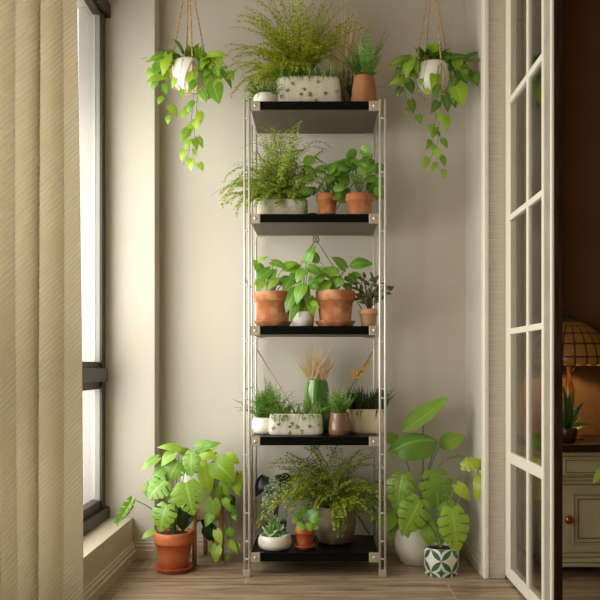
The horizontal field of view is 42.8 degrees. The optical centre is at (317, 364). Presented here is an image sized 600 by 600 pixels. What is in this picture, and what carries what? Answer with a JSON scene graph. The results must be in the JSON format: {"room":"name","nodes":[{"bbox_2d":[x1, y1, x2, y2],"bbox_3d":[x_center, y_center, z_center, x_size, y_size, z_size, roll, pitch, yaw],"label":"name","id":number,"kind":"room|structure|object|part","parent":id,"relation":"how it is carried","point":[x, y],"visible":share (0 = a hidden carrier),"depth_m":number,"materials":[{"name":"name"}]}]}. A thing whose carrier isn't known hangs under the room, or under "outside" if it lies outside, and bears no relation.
{"room":"enclosed balcony","nodes":[
{"label":"enclosed balcony","id":0,"kind":"room"},
{"bbox_2d":[77,0,86,8],"bbox_3d":[-1.060,-0.470,1.235,0.120,2.740,4.870,0,0,0],"label":"wall","id":1,"kind":"structure","parent":0,"point":[79,2],"depth_m":3.52,"materials":[{"name":"paint"}]},
{"bbox_2d":[82,0,110,535],"bbox_3d":[-1.012,-0.485,2.480,0.096,2.390,2.180,0,0,0],"label":"window","id":2,"kind":"structure","parent":1,"relation":"in","point":[94,374],"depth_m":3.50,"materials":[{"name":"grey metal"}]},
{"bbox_2d":[83,517,132,588],"bbox_3d":[-0.931,0.805,1.185,0.138,0.190,4.770,0,0,0],"label":"windowsill","id":3,"kind":"structure","parent":1,"relation":"attached to","point":[105,542],"depth_m":3.17,"materials":[{"name":"beige paint"}]},
{"bbox_2d":[83,542,135,599],"bbox_3d":[-0.854,0.861,1.185,0.016,0.078,4.770,0,0,0],"label":"baseboard","id":4,"kind":"structure","parent":1,"relation":"attached to","point":[105,578],"depth_m":3.13,"materials":[{"name":"beige paint"}]},
{"bbox_2d":[79,6,94,504],"bbox_3d":[-1.054,-0.470,3.558,0.107,2.740,0.023,0,0,0],"label":"window glass","id":5,"kind":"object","parent":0,"point":[86,18],"depth_m":3.55,"materials":[{"name":"glass"}]},
{"bbox_2d":[105,0,159,540],"bbox_3d":[-0.880,-0.470,3.690,0.239,2.740,0.240,0,0,0],"label":"wall pier","id":6,"kind":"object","parent":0,"point":[132,31],"visible":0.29,"depth_m":3.57,"materials":[{"name":"paint"}]},
{"bbox_2d":[133,541,153,558],"bbox_3d":[-0.811,0.861,3.562,0.101,0.078,0.016,0,0,0],"label":"baseboard","id":7,"kind":"object","parent":6,"relation":"attached to","point":[144,549],"visible":0.73,"depth_m":3.56,"materials":[{"name":"beige paint"}]},
{"bbox_2d":[98,550,599,599],"bbox_3d":[0.400,0.925,1.350,3.800,0.050,5.300,0,0,0],"label":"floor","id":8,"kind":"structure","parent":0,"point":[208,580],"depth_m":3.17,"materials":[{"name":"brown wood"}]},
{"bbox_2d":[154,561,193,573],"bbox_3d":[-0.632,0.889,3.360,0.176,0.022,0.176,0,0,0],"label":"saucer","id":9,"kind":"object","parent":8,"relation":"on","point":[191,564],"visible":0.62,"depth_m":3.30,"materials":[{"name":"ceramic"}]},
{"bbox_2d":[114,443,205,569],"bbox_3d":[-0.679,0.619,3.347,0.398,0.550,0.198,0,0,0],"label":"monstera","id":10,"kind":"object","parent":9,"relation":"on","point":[173,543],"visible":1,"depth_m":3.31,"materials":[{"name":"plant"}]},
{"bbox_2d":[154,527,193,569],"bbox_3d":[-0.632,0.811,3.360,0.172,0.166,0.172,0,0,0],"label":"pot","id":11,"kind":"object","parent":10,"relation":"on","point":[173,544],"depth_m":3.30,"materials":[{"name":"ceramic"}]},
{"bbox_2d":[176,490,223,565],"bbox_3d":[-0.545,0.733,3.540,0.165,0.335,0.164,0,0,-39],"label":"plant stand","id":12,"kind":"object","parent":8,"relation":"on","point":[220,518],"visible":0.41,"depth_m":3.52,"materials":[{"name":"brown wood"}]},
{"bbox_3d":[-0.555,0.733,3.440,0.023,0.335,0.022,0,0,0],"label":"leg","id":13,"kind":"part","parent":12,"relation":"part of","materials":[{"name":"brown wood"}]},
{"bbox_3d":[-0.535,0.733,3.640,0.023,0.335,0.022,0,0,0],"label":"leg","id":14,"kind":"part","parent":12,"relation":"part of","materials":[{"name":"brown wood"}]},
{"bbox_2d":[179,440,242,562],"bbox_3d":[-0.487,0.614,3.509,0.301,0.555,0.237,0,0,0],"label":"pothos","id":15,"kind":"object","parent":12,"relation":"on","point":[209,475],"visible":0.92,"depth_m":3.43,"materials":[{"name":"green plant"}]},
{"bbox_2d":[181,470,218,519],"bbox_3d":[-0.545,0.594,3.540,0.176,0.213,0.176,0,0,0],"label":"pot","id":16,"kind":"object","parent":15,"relation":"on","point":[211,499],"depth_m":3.46,"materials":[{"name":"white ceramic"}]},
{"bbox_3d":[-0.445,0.733,3.530,0.023,0.335,0.022,0,0,0],"label":"leg","id":17,"kind":"part","parent":12,"relation":"part of","materials":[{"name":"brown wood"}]},
{"bbox_2d":[243,99,386,576],"bbox_3d":[-0.013,-0.115,3.442,0.610,2.030,0.382,0,0,0],"label":"shelving unit","id":18,"kind":"object","parent":8,"relation":"on","point":[318,117],"visible":0.92,"depth_m":3.26,"materials":[{"name":"black paint"}]},
{"bbox_3d":[-0.312,-0.121,3.258,0.010,2.018,0.010,0,0,0],"label":"upright rod","id":19,"kind":"part","parent":18,"relation":"part of","materials":[{"name":"metal"}]},
{"bbox_3d":[-0.292,-0.121,3.258,0.010,2.018,0.010,0,0,0],"label":"upright rod","id":20,"kind":"part","parent":18,"relation":"part of","materials":[{"name":"metal"}]},
{"bbox_3d":[-0.312,-0.121,3.612,0.010,2.018,0.010,0,0,0],"label":"upright rod","id":21,"kind":"part","parent":18,"relation":"part of","materials":[{"name":"metal"}]},
{"bbox_3d":[-0.292,-0.121,3.612,0.010,2.018,0.010,0,0,0],"label":"upright rod","id":22,"kind":"part","parent":18,"relation":"part of","materials":[{"name":"metal"}]},
{"bbox_2d":[242,76,284,104],"bbox_3d":[-0.237,-1.201,3.386,0.220,0.156,0.253,0,0,0],"label":"potted grass","id":23,"kind":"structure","parent":18,"relation":"on","point":[261,94],"depth_m":3.34,"materials":[{"name":"white ceramic"}]},
{"bbox_2d":[253,92,277,100],"bbox_3d":[-0.225,-1.157,3.385,0.124,0.067,0.124,0,0,0],"label":"pot","id":24,"kind":"object","parent":23,"relation":"on","point":[259,96],"depth_m":3.33,"materials":[{"name":"white ceramic"}]},
{"bbox_2d":[232,377,303,433],"bbox_3d":[-0.220,0.176,3.451,0.352,0.259,0.354,0,0,0],"label":"potted fern","id":25,"kind":"object","parent":18,"relation":"on","point":[260,423],"visible":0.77,"depth_m":3.40,"materials":[{"name":"green plant"}]},
{"bbox_2d":[252,417,268,433],"bbox_3d":[-0.229,0.270,3.440,0.136,0.073,0.136,0,0,0],"label":"pot","id":26,"kind":"object","parent":25,"relation":"on","point":[260,425],"depth_m":3.38,"materials":[{"name":"white ceramic"}]},
{"bbox_2d":[212,120,333,216],"bbox_3d":[-0.183,-0.891,3.390,0.553,0.497,0.350,0,0,-16],"label":"potted fern","id":27,"kind":"object","parent":18,"relation":"on","point":[287,195],"visible":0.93,"depth_m":3.35,"materials":[{"name":"plant"}]},
{"bbox_2d":[257,199,307,213],"bbox_3d":[-0.157,-0.683,3.390,0.224,0.080,0.124,0,0,0],"label":"pot","id":28,"kind":"object","parent":27,"relation":"on","point":[287,206],"depth_m":3.33,"materials":[{"name":"stone"}]},
{"bbox_2d":[254,320,291,325],"bbox_3d":[-0.197,-0.179,3.360,0.170,0.026,0.170,0,0,0],"label":"saucer","id":29,"kind":"object","parent":18,"relation":"on","point":[258,322],"visible":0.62,"depth_m":3.29,"materials":[{"name":"ceramic"}]},
{"bbox_2d":[253,256,297,320],"bbox_3d":[-0.201,-0.321,3.358,0.180,0.299,0.172,0,0,-27],"label":"potted houseplant","id":30,"kind":"object","parent":29,"relation":"on","point":[270,305],"visible":0.9,"depth_m":3.30,"materials":[{"name":"ceramic"}]},
{"bbox_3d":[-0.197,-0.246,3.360,0.172,0.148,0.172,0,0,0],"label":"pot","id":31,"kind":"part","parent":30,"relation":"part of","materials":[{"name":"ceramic"}]},
{"bbox_2d":[255,473,291,531],"bbox_3d":[-0.201,0.647,3.510,0.171,0.307,0.120,0,0,0],"label":"potted alocasia","id":32,"kind":"object","parent":18,"relation":"on","point":[262,484],"visible":0.45,"depth_m":3.48,"materials":[{"name":"plant"}]},
{"bbox_2d":[265,519,286,531],"bbox_3d":[-0.193,0.757,3.520,0.100,0.086,0.100,0,0,0],"label":"pot","id":33,"kind":"object","parent":32,"relation":"on","point":[285,522],"depth_m":3.50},
{"bbox_2d":[258,515,291,550],"bbox_3d":[-0.188,0.726,3.345,0.148,0.148,0.148,0,0,0],"label":"potted succulent","id":34,"kind":"object","parent":18,"relation":"on","point":[273,538],"visible":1,"depth_m":3.31,"materials":[{"name":"white ceramic"}]},
{"bbox_2d":[258,533,291,550],"bbox_3d":[-0.188,0.769,3.345,0.148,0.061,0.148,0,0,0],"label":"pot","id":35,"kind":"object","parent":34,"relation":"on","point":[266,541],"depth_m":3.29,"materials":[{"name":"white ceramic"}]},
{"bbox_2d":[225,0,369,103],"bbox_3d":[-0.095,-1.443,3.484,0.666,0.641,0.431,0,0,-6],"label":"potted fern","id":36,"kind":"object","parent":18,"relation":"on","point":[307,50],"visible":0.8,"depth_m":3.43,"materials":[{"name":"green plant"}]},
{"bbox_2d":[264,398,330,434],"bbox_3d":[-0.095,0.222,3.375,0.318,0.169,0.193,0,0,0],"label":"potted grass","id":37,"kind":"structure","parent":18,"relation":"on","point":[308,422],"depth_m":3.33,"materials":[{"name":"white ceramic"}]},
{"bbox_2d":[269,412,322,434],"bbox_3d":[-0.097,0.259,3.372,0.240,0.095,0.105,0,0,0],"label":"pot","id":38,"kind":"object","parent":37,"relation":"on","point":[291,426],"depth_m":3.33,"materials":[{"name":"white ceramic"}]},
{"bbox_2d":[284,246,322,325],"bbox_3d":[-0.061,-0.342,3.311,0.140,0.352,0.152,0,0,-43],"label":"pothos","id":39,"kind":"object","parent":18,"relation":"on","point":[303,307],"visible":0.91,"depth_m":3.30,"materials":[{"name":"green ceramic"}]},
{"bbox_2d":[292,311,313,325],"bbox_3d":[-0.064,-0.200,3.345,0.098,0.067,0.098,0,0,0],"label":"pot","id":40,"kind":"object","parent":39,"relation":"on","point":[299,318],"depth_m":3.30,"materials":[{"name":"white ceramic"}]},
{"bbox_2d":[294,543,315,549],"bbox_3d":[-0.057,0.792,3.350,0.096,0.016,0.096,0,0,0],"label":"saucer","id":41,"kind":"object","parent":18,"relation":"on","point":[295,544],"visible":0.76,"depth_m":3.31,"materials":[{"name":"ceramic"}]},
{"bbox_2d":[292,505,321,546],"bbox_3d":[-0.048,0.703,3.339,0.133,0.182,0.114,0,0,0],"label":"potted pilea","id":42,"kind":"object","parent":41,"relation":"on","point":[304,532],"visible":0.99,"depth_m":3.31,"materials":[{"name":"plant"}]},
{"bbox_2d":[294,526,315,546],"bbox_3d":[-0.057,0.751,3.350,0.092,0.086,0.092,0,0,0],"label":"pot","id":43,"kind":"object","parent":42,"relation":"on","point":[304,534],"depth_m":3.31,"materials":[{"name":"ceramic"}]},
{"bbox_2d":[265,56,351,100],"bbox_3d":[-0.054,-1.245,3.386,0.418,0.243,0.282,0,0,0],"label":"potted grass","id":44,"kind":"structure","parent":18,"relation":"on","point":[302,87],"depth_m":3.34,"materials":[{"name":"white ceramic"}]},
{"bbox_2d":[276,76,340,100],"bbox_3d":[-0.042,-1.193,3.397,0.292,0.140,0.130,0,0,0],"label":"pot","id":45,"kind":"object","parent":44,"relation":"on","point":[295,89],"depth_m":3.34,"materials":[{"name":"white ceramic"}]},
{"bbox_3d":[-0.015,-1.105,3.434,0.543,0.036,0.348,0,0,0],"label":"shelf","id":46,"kind":"part","parent":18,"relation":"part of","materials":[{"name":"black metal"}]},
{"bbox_3d":[-0.015,-0.625,3.434,0.543,0.036,0.348,0,0,0],"label":"shelf","id":47,"kind":"part","parent":18,"relation":"part of","materials":[{"name":"black metal"}]},
{"bbox_3d":[-0.015,-0.148,3.434,0.543,0.036,0.348,0,0,0],"label":"shelf","id":48,"kind":"part","parent":18,"relation":"part of","materials":[{"name":"black metal"}]},
{"bbox_3d":[-0.015,0.324,3.434,0.543,0.036,0.348,0,0,0],"label":"shelf","id":49,"kind":"part","parent":18,"relation":"part of","materials":[{"name":"black metal"}]},
{"bbox_3d":[-0.015,0.818,3.434,0.543,0.036,0.348,0,0,0],"label":"shelf","id":50,"kind":"part","parent":18,"relation":"part of","materials":[{"name":"black metal"}]},
{"bbox_2d":[291,344,341,431],"bbox_3d":[-0.008,0.103,3.526,0.218,0.406,0.210,0,0,31],"label":"vase","id":51,"kind":"object","parent":18,"relation":"on","point":[315,370],"visible":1,"depth_m":3.49,"materials":[{"name":"green ceramic"}]},
{"bbox_2d":[251,445,390,544],"bbox_3d":[0.004,0.552,3.420,0.652,0.496,0.360,0,0,0],"label":"potted fern","id":52,"kind":"object","parent":18,"relation":"on","point":[337,512],"visible":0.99,"depth_m":3.39,"materials":[{"name":"green plant"}]},
{"bbox_2d":[315,505,355,544],"bbox_3d":[0.077,0.718,3.470,0.192,0.165,0.192,0,0,0],"label":"pot","id":53,"kind":"object","parent":52,"relation":"on","point":[325,534],"depth_m":3.39,"materials":[{"name":"grey concrete"}]},
{"bbox_2d":[315,320,355,325],"bbox_3d":[0.076,-0.179,3.360,0.180,0.026,0.180,0,0,0],"label":"saucer","id":54,"kind":"object","parent":18,"relation":"on","point":[320,322],"visible":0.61,"depth_m":3.29,"materials":[{"name":"ceramic"}]},
{"bbox_2d":[308,252,372,319],"bbox_3d":[0.086,-0.337,3.366,0.269,0.330,0.174,0,0,-32],"label":"potted houseplant","id":55,"kind":"object","parent":54,"relation":"on","point":[335,303],"visible":0.91,"depth_m":3.32,"materials":[{"name":"ceramic"}]},
{"bbox_3d":[0.076,-0.248,3.360,0.174,0.152,0.174,0,0,0],"label":"pot","id":56,"kind":"part","parent":55,"relation":"part of","materials":[{"name":"ceramic"}]},
{"bbox_2d":[316,380,356,435],"bbox_3d":[0.077,0.184,3.368,0.196,0.245,0.225,0,0,0],"label":"potted fern","id":57,"kind":"object","parent":18,"relation":"on","point":[339,419],"visible":0.99,"depth_m":3.33,"materials":[{"name":"green plant"}]},
{"bbox_2d":[328,412,350,435],"bbox_3d":[0.094,0.257,3.365,0.098,0.099,0.098,0,0,0],"label":"pot","id":58,"kind":"object","parent":57,"relation":"on","point":[339,422],"depth_m":3.33,"materials":[{"name":"brown ceramic"}]},
{"bbox_2d":[319,0,369,100],"bbox_3d":[0.127,-1.398,3.525,0.246,0.550,0.247,0,0,0],"label":"potted plant","id":59,"kind":"object","parent":18,"relation":"on","point":[344,50],"visible":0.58,"depth_m":3.49,"materials":[{"name":"plant"}]},
{"bbox_3d":[0.115,-1.228,3.520,0.112,0.211,0.112,0,0,0],"label":"pot","id":60,"kind":"part","parent":59,"relation":"part of","materials":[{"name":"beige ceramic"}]},
{"bbox_2d":[326,27,388,100],"bbox_3d":[0.173,-1.295,3.378,0.275,0.344,0.286,0,0,0],"label":"potted fern","id":61,"kind":"object","parent":18,"relation":"on","point":[364,87],"visible":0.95,"depth_m":3.34,"materials":[{"name":"brown ceramic"}]},
{"bbox_2d":[351,74,376,100],"bbox_3d":[0.203,-1.198,3.385,0.116,0.150,0.116,0,0,0],"label":"pot","id":62,"kind":"object","parent":61,"relation":"on","point":[364,87],"depth_m":3.34,"materials":[{"name":"brown ceramic"}]},
{"bbox_2d":[332,145,383,213],"bbox_3d":[0.179,-0.800,3.360,0.241,0.315,0.202,0,0,0],"label":"potted pilea","id":63,"kind":"object","parent":18,"relation":"on","point":[359,202],"visible":0.94,"depth_m":3.33,"materials":[{"name":"plant"}]},
{"bbox_2d":[345,192,373,213],"bbox_3d":[0.183,-0.695,3.370,0.128,0.104,0.128,0,0,0],"label":"pot","id":64,"kind":"object","parent":63,"relation":"on","point":[357,202],"depth_m":3.32,"materials":[{"name":"ceramic"}]},
{"bbox_2d":[346,360,371,409],"bbox_3d":[0.166,0.141,3.440,0.151,0.329,0.052,0,0,0],"label":"orchid spray","id":65,"kind":"object","parent":18,"relation":"on","point":[369,361],"visible":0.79,"depth_m":3.42,"materials":[{"name":"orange plant"}]},
{"bbox_2d":[337,64,382,119],"bbox_3d":[0.138,-1.247,3.534,0.337,0.252,0.322,0,0,-18],"label":"potted grass","id":66,"kind":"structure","parent":18,"relation":"on","point":[343,71],"depth_m":3.47,"materials":[{"name":"green plant"}]},
{"bbox_2d":[335,385,395,433],"bbox_3d":[0.222,0.197,3.457,0.284,0.218,0.214,0,0,0],"label":"potted grass","id":67,"kind":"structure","parent":18,"relation":"on","point":[363,413],"depth_m":3.42,"materials":[{"name":"beige ceramic"}]},
{"bbox_2d":[347,408,386,433],"bbox_3d":[0.222,0.252,3.470,0.176,0.108,0.110,0,0,0],"label":"pot","id":68,"kind":"object","parent":67,"relation":"on","point":[367,423],"depth_m":3.42,"materials":[{"name":"beige ceramic"}]},
{"bbox_2d":[351,272,393,325],"bbox_3d":[0.238,-0.287,3.345,0.198,0.242,0.130,0,0,0],"label":"potted houseplant","id":69,"kind":"object","parent":18,"relation":"on","point":[368,316],"visible":0.98,"depth_m":3.34,"materials":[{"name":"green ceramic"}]},
{"bbox_3d":[0.222,-0.205,3.360,0.082,0.078,0.082,0,0,0],"label":"pot","id":70,"kind":"part","parent":69,"relation":"part of","materials":[{"name":"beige ceramic"}]},
{"bbox_3d":[0.264,-0.121,3.612,0.010,2.018,0.010,0,0,0],"label":"upright rod","id":71,"kind":"part","parent":18,"relation":"part of","materials":[{"name":"metal"}]},
{"bbox_3d":[0.286,-0.121,3.612,0.010,2.018,0.010,0,0,0],"label":"upright rod","id":72,"kind":"part","parent":18,"relation":"part of","materials":[{"name":"metal"}]},
{"bbox_3d":[0.264,-0.121,3.258,0.010,2.018,0.010,0,0,0],"label":"upright rod","id":73,"kind":"part","parent":18,"relation":"part of","materials":[{"name":"metal"}]},
{"bbox_3d":[0.286,-0.121,3.258,0.010,2.018,0.010,0,0,0],"label":"upright rod","id":74,"kind":"part","parent":18,"relation":"part of","materials":[{"name":"metal"}]},
{"bbox_2d":[375,397,468,566],"bbox_3d":[0.476,0.522,3.451,0.332,0.756,0.317,0,0,-45],"label":"potted plant","id":75,"kind":"object","parent":8,"relation":"on","point":[409,548],"visible":0.65,"depth_m":3.42,"materials":[{"name":"green plant"}]},
{"bbox_2d":[394,520,441,566],"bbox_3d":[0.462,0.814,3.500,0.226,0.173,0.226,0,0,0],"label":"pot","id":76,"kind":"object","parent":75,"relation":"on","point":[409,548],"depth_m":3.41,"materials":[{"name":"beige ceramic"}]},
{"bbox_2d":[386,457,480,577],"bbox_3d":[0.501,0.648,3.332,0.427,0.504,0.166,0,0,28],"label":"monstera","id":77,"kind":"object","parent":8,"relation":"on","point":[441,558],"visible":0.97,"depth_m":3.32,"materials":[{"name":"green plant"}]},
{"bbox_2d":[424,542,458,577],"bbox_3d":[0.533,0.841,3.310,0.150,0.118,0.150,0,0,0],"label":"pot","id":78,"kind":"object","parent":77,"relation":"on","point":[441,559],"depth_m":3.25,"materials":[{"name":"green ceramic"}]},
{"bbox_2d":[516,435,599,566],"bbox_3d":[1.403,0.617,3.441,0.935,0.566,0.458,0,0,0],"label":"sideboard","id":79,"kind":"object","parent":8,"relation":"on","point":[581,458],"visible":0.7,"depth_m":3.24,"materials":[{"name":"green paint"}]},
{"bbox_2d":[532,310,599,439],"bbox_3d":[1.133,0.042,3.460,0.359,0.584,0.359,0,0,0],"label":"table lamp","id":80,"kind":"object","parent":79,"relation":"on","point":[581,343],"visible":0.66,"depth_m":3.33,"materials":[{"name":"orange ceramic"}]},
{"bbox_3d":[1.133,-0.097,3.460,0.359,0.204,0.359,0,0,0],"label":"lamp shade","id":81,"kind":"part","parent":80,"relation":"part of","materials":[{"name":"orange glass"}]},
{"bbox_3d":[1.057,0.651,3.226,0.038,0.038,0.028,0,0,0],"label":"knob","id":82,"kind":"part","parent":79,"relation":"part of","materials":[{"name":"orange metal"}]},
{"bbox_2d":[563,388,590,441],"bbox_3d":[1.091,0.213,3.336,0.235,0.241,0.119,0,0,0],"label":"agave","id":83,"kind":"object","parent":79,"relation":"on","point":[570,428],"visible":0.8,"depth_m":3.31,"materials":[{"name":"plant"}]},
{"bbox_2d":[563,427,576,441],"bbox_3d":[1.082,0.302,3.335,0.090,0.063,0.090,0,0,0],"label":"pot","id":84,"kind":"object","parent":83,"relation":"on","point":[569,433],"depth_m":3.30,"materials":[{"name":"brown ceramic"}]},
{"bbox_3d":[1.403,0.481,3.248,0.903,0.010,0.013,0,0,0],"label":"moulding","id":85,"kind":"part","parent":79,"relation":"part of","materials":[{"name":"green paint"}]},
{"bbox_3d":[1.403,0.376,3.246,0.903,0.016,0.016,0,0,0],"label":"moulding","id":86,"kind":"part","parent":79,"relation":"part of","materials":[{"name":"green paint"}]},
{"bbox_3d":[1.403,0.497,3.246,0.903,0.010,0.016,0,0,0],"label":"moulding","id":87,"kind":"part","parent":79,"relation":"part of","materials":[{"name":"green paint"}]},
{"bbox_3d":[1.403,0.804,3.247,0.903,0.012,0.014,0,0,0],"label":"moulding","id":88,"kind":"part","parent":79,"relation":"part of","materials":[{"name":"green paint"}]},
{"bbox_3d":[1.403,0.826,3.244,0.903,0.016,0.020,0,0,0],"label":"moulding","id":89,"kind":"part","parent":79,"relation":"part of","materials":[{"name":"green paint"}]},
{"bbox_3d":[1.403,0.846,3.246,0.903,0.016,0.016,0,0,0],"label":"moulding","id":90,"kind":"part","parent":79,"relation":"part of","materials":[{"name":"green paint"}]},
{"bbox_3d":[1.226,0.429,3.247,0.389,0.082,0.013,0,0,0],"label":"drawer","id":91,"kind":"part","parent":79,"relation":"part of","materials":[{"name":"green paint"}]},
{"bbox_3d":[1.226,0.650,3.247,0.389,0.284,0.013,0,0,0],"label":"door","id":92,"kind":"part","parent":79,"relation":"part of","materials":[{"name":"green paint"}]},
{"bbox_3d":[1.226,0.429,3.238,0.369,0.066,0.008,0,0,0],"label":"raised panel","id":93,"kind":"part","parent":79,"relation":"part of","materials":[{"name":"green paint"}]},
{"bbox_3d":[1.226,0.650,3.238,0.299,0.214,0.008,0,0,0],"label":"raised panel","id":94,"kind":"part","parent":79,"relation":"part of","materials":[{"name":"green paint"}]},
{"bbox_2d":[593,468,599,482],"bbox_3d":[1.270,0.334,3.294,0.365,0.314,0.164,0,0,-35],"label":"pothos","id":95,"kind":"object","parent":79,"relation":"on","point":[597,474],"visible":1,"depth_m":3.17,"materials":[{"name":"plant"}]},
{"bbox_2d":[160,0,599,549],"bbox_3d":[0.769,-0.470,3.750,3.061,2.740,0.120,0,0,0],"label":"wall","id":96,"kind":"structure","parent":0,"point":[201,241],"depth_m":3.69,"materials":[{"name":"paint"}]},
{"bbox_2d":[154,544,157,558],"bbox_3d":[-0.753,0.861,3.622,0.016,0.078,0.136,0,0,0],"label":"baseboard","id":97,"kind":"structure","parent":96,"relation":"attached to","point":[155,548],"depth_m":3.55,"materials":[{"name":"beige paint"}]},
{"bbox_2d":[190,536,463,552],"bbox_3d":[-0.025,0.861,3.682,1.471,0.078,0.016,0,0,0],"label":"baseboard","id":98,"kind":"structure","parent":96,"relation":"attached to","point":[390,544],"depth_m":3.67,"materials":[{"name":"beige paint"}]},
{"bbox_2d":[465,0,480,552],"bbox_3d":[0.750,-0.470,3.525,0.080,2.740,0.570,0,0,0],"label":"wall","id":99,"kind":"structure","parent":0,"point":[472,7],"depth_m":3.50,"materials":[{"name":"paint"}]},
{"bbox_2d":[463,538,481,575],"bbox_3d":[0.702,0.861,3.480,0.016,0.078,0.420,0,0,0],"label":"baseboard","id":100,"kind":"structure","parent":99,"relation":"attached to","point":[472,554],"depth_m":3.46,"materials":[{"name":"beige paint"}]},
{"bbox_2d":[481,0,488,578],"bbox_3d":[0.707,-0.470,3.243,0.022,2.740,0.054,0,0,0],"label":"trim","id":101,"kind":"structure","parent":99,"relation":"attached to","point":[484,3],"depth_m":3.22,"materials":[{"name":"beige paint"}]},
{"bbox_2d":[489,0,504,577],"bbox_3d":[0.748,-0.470,3.234,0.084,2.740,0.012,0,0,0],"label":"trim","id":102,"kind":"structure","parent":99,"relation":"attached to","point":[496,7],"depth_m":3.23,"materials":[{"name":"paint"}]},
{"bbox_2d":[505,0,562,599],"bbox_3d":[0.802,-0.426,2.904,0.036,2.628,0.675,0,0,0],"label":"door","id":103,"kind":"structure","parent":99,"relation":"in","point":[550,471],"depth_m":2.69,"materials":[{"name":"beige paint"}]},
{"bbox_3d":[0.804,-0.426,2.962,0.028,2.628,0.545,0,0,0],"label":"frame","id":104,"kind":"part","parent":103,"relation":"part of","materials":[{"name":"beige paint"}]},
{"bbox_3d":[0.650,-1.880,1.350,3.300,0.080,5.300,0,0,0],"label":"ceiling","id":105,"kind":"structure","parent":0,"visible":0},
{"bbox_2d":[0,0,82,599],"bbox_3d":[-0.793,-0.477,2.150,0.121,2.725,2.300,0,0,0],"label":"curtain","id":106,"kind":"object","parent":105,"relation":"hanging from","point":[41,407],"visible":1,"depth_m":2.19,"materials":[{"name":"beige fabric"}]},
{"bbox_2d":[141,0,234,170],"bbox_3d":[-0.568,-1.335,3.419,0.407,1.010,0.286,0,0,0],"label":"hanging planter","id":107,"kind":"object","parent":105,"relation":"hanging from","point":[189,74],"visible":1,"depth_m":3.33,"materials":[{"name":"white ceramic"}]},
{"bbox_3d":[-0.573,-1.275,3.400,0.153,0.133,0.153,0,0,0],"label":"pot","id":108,"kind":"part","parent":107,"relation":"part of","materials":[{"name":"white ceramic"}]},
{"bbox_2d":[386,0,479,178],"bbox_3d":[0.512,-1.321,3.426,0.418,1.039,0.294,0,0,0],"label":"hanging planter","id":109,"kind":"object","parent":105,"relation":"hanging from","point":[432,74],"visible":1,"depth_m":3.33,"materials":[{"name":"white ceramic"}]},
{"bbox_3d":[0.508,-1.264,3.400,0.153,0.133,0.153,0,0,0],"label":"pot","id":110,"kind":"part","parent":109,"relation":"part of","materials":[{"name":"white ceramic"}]},
{"bbox_3d":[0.040,-0.652,3.370,0.096,0.018,0.096,0,0,0],"label":"saucer","id":111,"kind":"object","parent":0,"visible":0},
{"bbox_2d":[299,155,348,212],"bbox_3d":[0.016,-0.788,3.380,0.210,0.278,0.221,0,0,42],"label":"potted pilea","id":112,"kind":"object","parent":111,"relation":"on","point":[326,201],"visible":0.91,"depth_m":3.34,"materials":[{"name":"plant"}]},
{"bbox_2d":[316,192,337,212],"bbox_3d":[0.040,-0.699,3.370,0.098,0.100,0.098,0,0,0],"label":"pot","id":113,"kind":"object","parent":112,"relation":"on","point":[326,201],"depth_m":3.33,"materials":[{"name":"ceramic"}]}
]}

